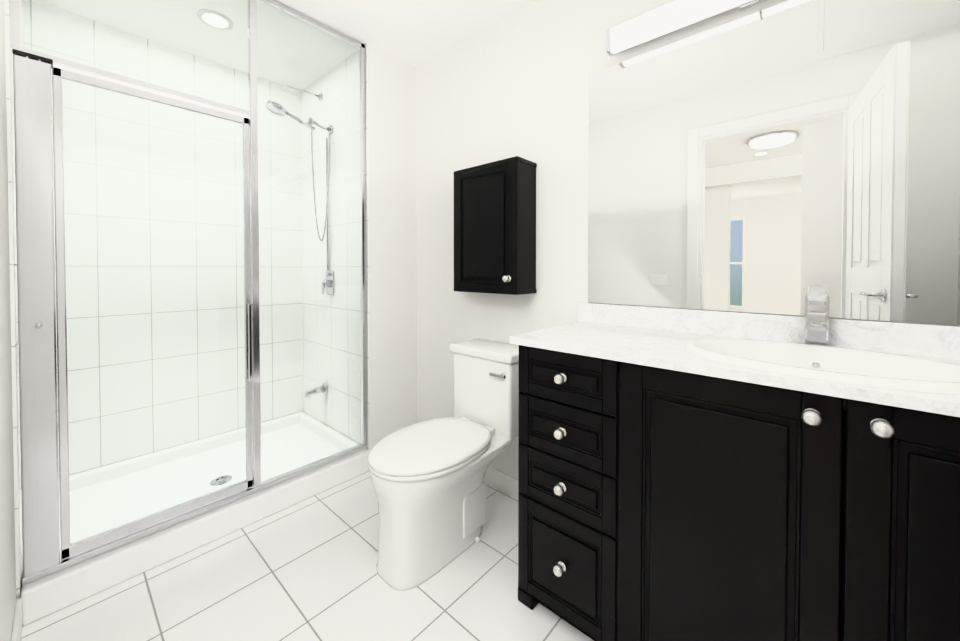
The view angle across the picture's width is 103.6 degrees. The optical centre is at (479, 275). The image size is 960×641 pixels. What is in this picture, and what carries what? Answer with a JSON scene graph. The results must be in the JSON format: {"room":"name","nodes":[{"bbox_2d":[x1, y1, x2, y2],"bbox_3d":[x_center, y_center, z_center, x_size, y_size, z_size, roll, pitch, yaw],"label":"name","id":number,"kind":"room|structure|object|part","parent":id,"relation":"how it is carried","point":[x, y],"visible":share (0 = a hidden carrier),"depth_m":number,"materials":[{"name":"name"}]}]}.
{"room":"bathroom","nodes":[
{"label":"bathroom","id":0,"kind":"room"},
{"bbox_2d":[0,0,15,640],"bbox_3d":[-1.411,-0.080,1.050,2.220,2.350,0.120,1,1,42],"label":"wall","id":1,"kind":"structure","parent":0,"point":[7,564],"depth_m":1.05,"materials":[{"name":"white paint"}]},
{"bbox_2d":[5,0,23,599],"bbox_3d":[-1.762,-0.087,1.450,0.847,2.350,0.008,1,1,42],"label":"shower wall tile","id":2,"kind":"structure","parent":1,"relation":"attached to","point":[14,309],"depth_m":1.18,"materials":[{"name":"white tile"}]},
{"bbox_2d":[11,598,21,640],"bbox_3d":[-1.015,1.054,0.801,1.123,0.090,0.012,1,1,42],"label":"baseboard","id":3,"kind":"structure","parent":1,"relation":"attached to","point":[17,622],"depth_m":1.11,"materials":[{"name":"white wood"}]},
{"bbox_2d":[35,0,534,88],"bbox_3d":[-0.343,-1.308,1.234,3.540,0.100,1.850,1,1,42],"label":"ceiling","id":4,"kind":"structure","parent":0,"point":[416,33],"depth_m":1.93,"materials":[{"name":"white paint"}]},
{"bbox_2d":[197,9,232,29],"bbox_3d":[-1.312,-1.265,1.875,0.150,0.008,0.150,1,1,42],"label":"recessed light","id":5,"kind":"object","parent":4,"relation":"in","point":[216,19],"depth_m":1.86,"materials":[{"name":"white"}]},
{"bbox_2d":[21,471,593,640],"bbox_3d":[-0.343,1.141,1.273,3.540,0.100,1.850,1,1,42],"label":"floor","id":6,"kind":"structure","parent":0,"point":[305,570],"depth_m":1.29,"materials":[{"name":"tile"}]},
{"bbox_2d":[21,412,369,625],"bbox_3d":[-1.335,1.026,1.918,0.878,0.110,1.230,1,1,42],"label":"shower base","id":7,"kind":"object","parent":6,"relation":"on","point":[47,595],"visible":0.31,"depth_m":1.77,"materials":[{"name":"white plastic"}]},
{"bbox_2d":[10,0,366,584],"bbox_3d":[-1.048,-0.143,1.643,0.064,2.236,1.230,1,1,42],"label":"shower door","id":8,"kind":"structure","parent":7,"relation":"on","point":[38,311],"depth_m":1.30,"materials":[{"name":"clear glass"}]},
{"bbox_2d":[368,338,518,590],"bbox_3d":[-0.118,0.710,1.585,0.378,0.752,0.742,1,1,42],"label":"toilet","id":9,"kind":"object","parent":6,"relation":"on","point":[428,483],"visible":0.98,"depth_m":1.44,"materials":[{"name":"white ceramic"}]},
{"bbox_2d":[510,302,959,640],"bbox_3d":[0.721,0.610,1.012,1.251,0.971,0.504,1,1,42],"label":"bathroom vanity","id":10,"kind":"object","parent":6,"relation":"on","point":[657,504],"depth_m":0.89,"materials":[{"name":"black wood"}]},
{"bbox_3d":[0.727,0.228,1.013,1.251,0.208,0.485,1,1,42],"label":"bathroom vanity top","id":11,"kind":"part","parent":10,"relation":"part of","materials":[{"name":"white stone"}]},
{"bbox_2d":[803,286,829,345],"bbox_3d":[0.907,0.119,1.018,0.060,0.173,0.186,1,1,42],"label":"faucet","id":12,"kind":"object","parent":10,"relation":"on","point":[816,315],"visible":0.88,"depth_m":1.04,"materials":[{"name":"silver metal"}]},
{"bbox_2d":[368,43,416,449],"bbox_3d":[-0.828,-0.105,2.608,1.010,2.350,0.480,1,1,42],"label":"wall","id":13,"kind":"structure","parent":0,"point":[392,237],"depth_m":2.20,"materials":[{"name":"white paint"}]},
{"bbox_2d":[301,43,369,450],"bbox_3d":[-0.933,-0.101,2.375,0.847,2.350,0.008,1,1,42],"label":"shower wall tile","id":14,"kind":"structure","parent":13,"relation":"attached to","point":[327,419],"depth_m":2.32,"materials":[{"name":"white tile"}]},
{"bbox_2d":[265,101,333,269],"bbox_3d":[-1.048,-0.492,2.213,0.104,0.927,0.374,1,1,42],"label":"shower","id":15,"kind":"object","parent":14,"relation":"attached to","point":[310,121],"depth_m":2.30,"materials":[{"name":"silver metal"}]},
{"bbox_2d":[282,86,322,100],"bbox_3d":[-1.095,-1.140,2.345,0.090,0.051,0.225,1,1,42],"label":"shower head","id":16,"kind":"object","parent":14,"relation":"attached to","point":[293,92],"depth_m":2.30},
{"bbox_2d":[305,383,327,398],"bbox_3d":[-1.038,0.730,2.385,0.064,0.067,0.134,1,1,42],"label":"tub spout","id":17,"kind":"object","parent":14,"relation":"attached to","point":[319,389],"depth_m":2.38,"materials":[{"name":"silver metal"}]},
{"bbox_2d":[321,271,333,293],"bbox_3d":[-0.960,0.046,2.357,0.100,0.145,0.055,1,1,42],"label":"shower valve","id":18,"kind":"object","parent":14,"relation":"attached to","point":[324,283],"depth_m":2.35,"materials":[{"name":"silver metal"}]},
{"bbox_2d":[416,0,957,478],"bbox_3d":[0.601,-0.088,1.550,2.530,2.350,0.150,1,1,42],"label":"wall","id":19,"kind":"structure","parent":0,"point":[514,84],"depth_m":1.83,"materials":[{"name":"white paint"}]},
{"bbox_2d":[454,156,536,294],"bbox_3d":[0.052,-0.217,1.808,0.394,0.600,0.192,1,1,42],"label":"upper cabinet","id":20,"kind":"object","parent":19,"relation":"attached to","point":[495,227],"visible":1,"depth_m":1.73,"materials":[{"name":"black wood"}]},
{"bbox_2d":[483,467,518,498],"bbox_3d":[0.005,1.035,1.990,1.080,0.090,0.016,1,1,42],"label":"baseboard","id":21,"kind":"structure","parent":19,"relation":"attached to","point":[502,481],"depth_m":1.89,"materials":[{"name":"white wood"}]},
{"bbox_2d":[606,0,767,55],"bbox_3d":[0.849,-0.883,1.155,0.921,0.088,0.086,1,1,42],"label":"sconce","id":22,"kind":"object","parent":19,"relation":"attached to","point":[667,19],"visible":1,"depth_m":1.30,"materials":[{"name":"silver metal"}]},
{"bbox_2d":[588,0,959,325],"bbox_3d":[0.902,-0.353,1.171,1.206,0.945,0.006,1,1,42],"label":"mirror","id":23,"kind":"object","parent":19,"relation":"attached to","point":[781,158],"visible":1,"depth_m":1.14,"materials":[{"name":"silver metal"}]},
{"bbox_3d":[-1.765,-0.099,2.205,0.150,2.350,1.370,1,1,42],"label":"wall","id":24,"kind":"structure","parent":0,"visible":0},
{"bbox_2d":[23,0,302,475],"bbox_3d":[-1.666,-0.099,2.197,0.008,2.350,1.250,1,1,42],"label":"shower wall tile","id":25,"kind":"structure","parent":24,"relation":"attached to","point":[215,270],"depth_m":2.09,"materials":[{"name":"white tile"}]}
]}

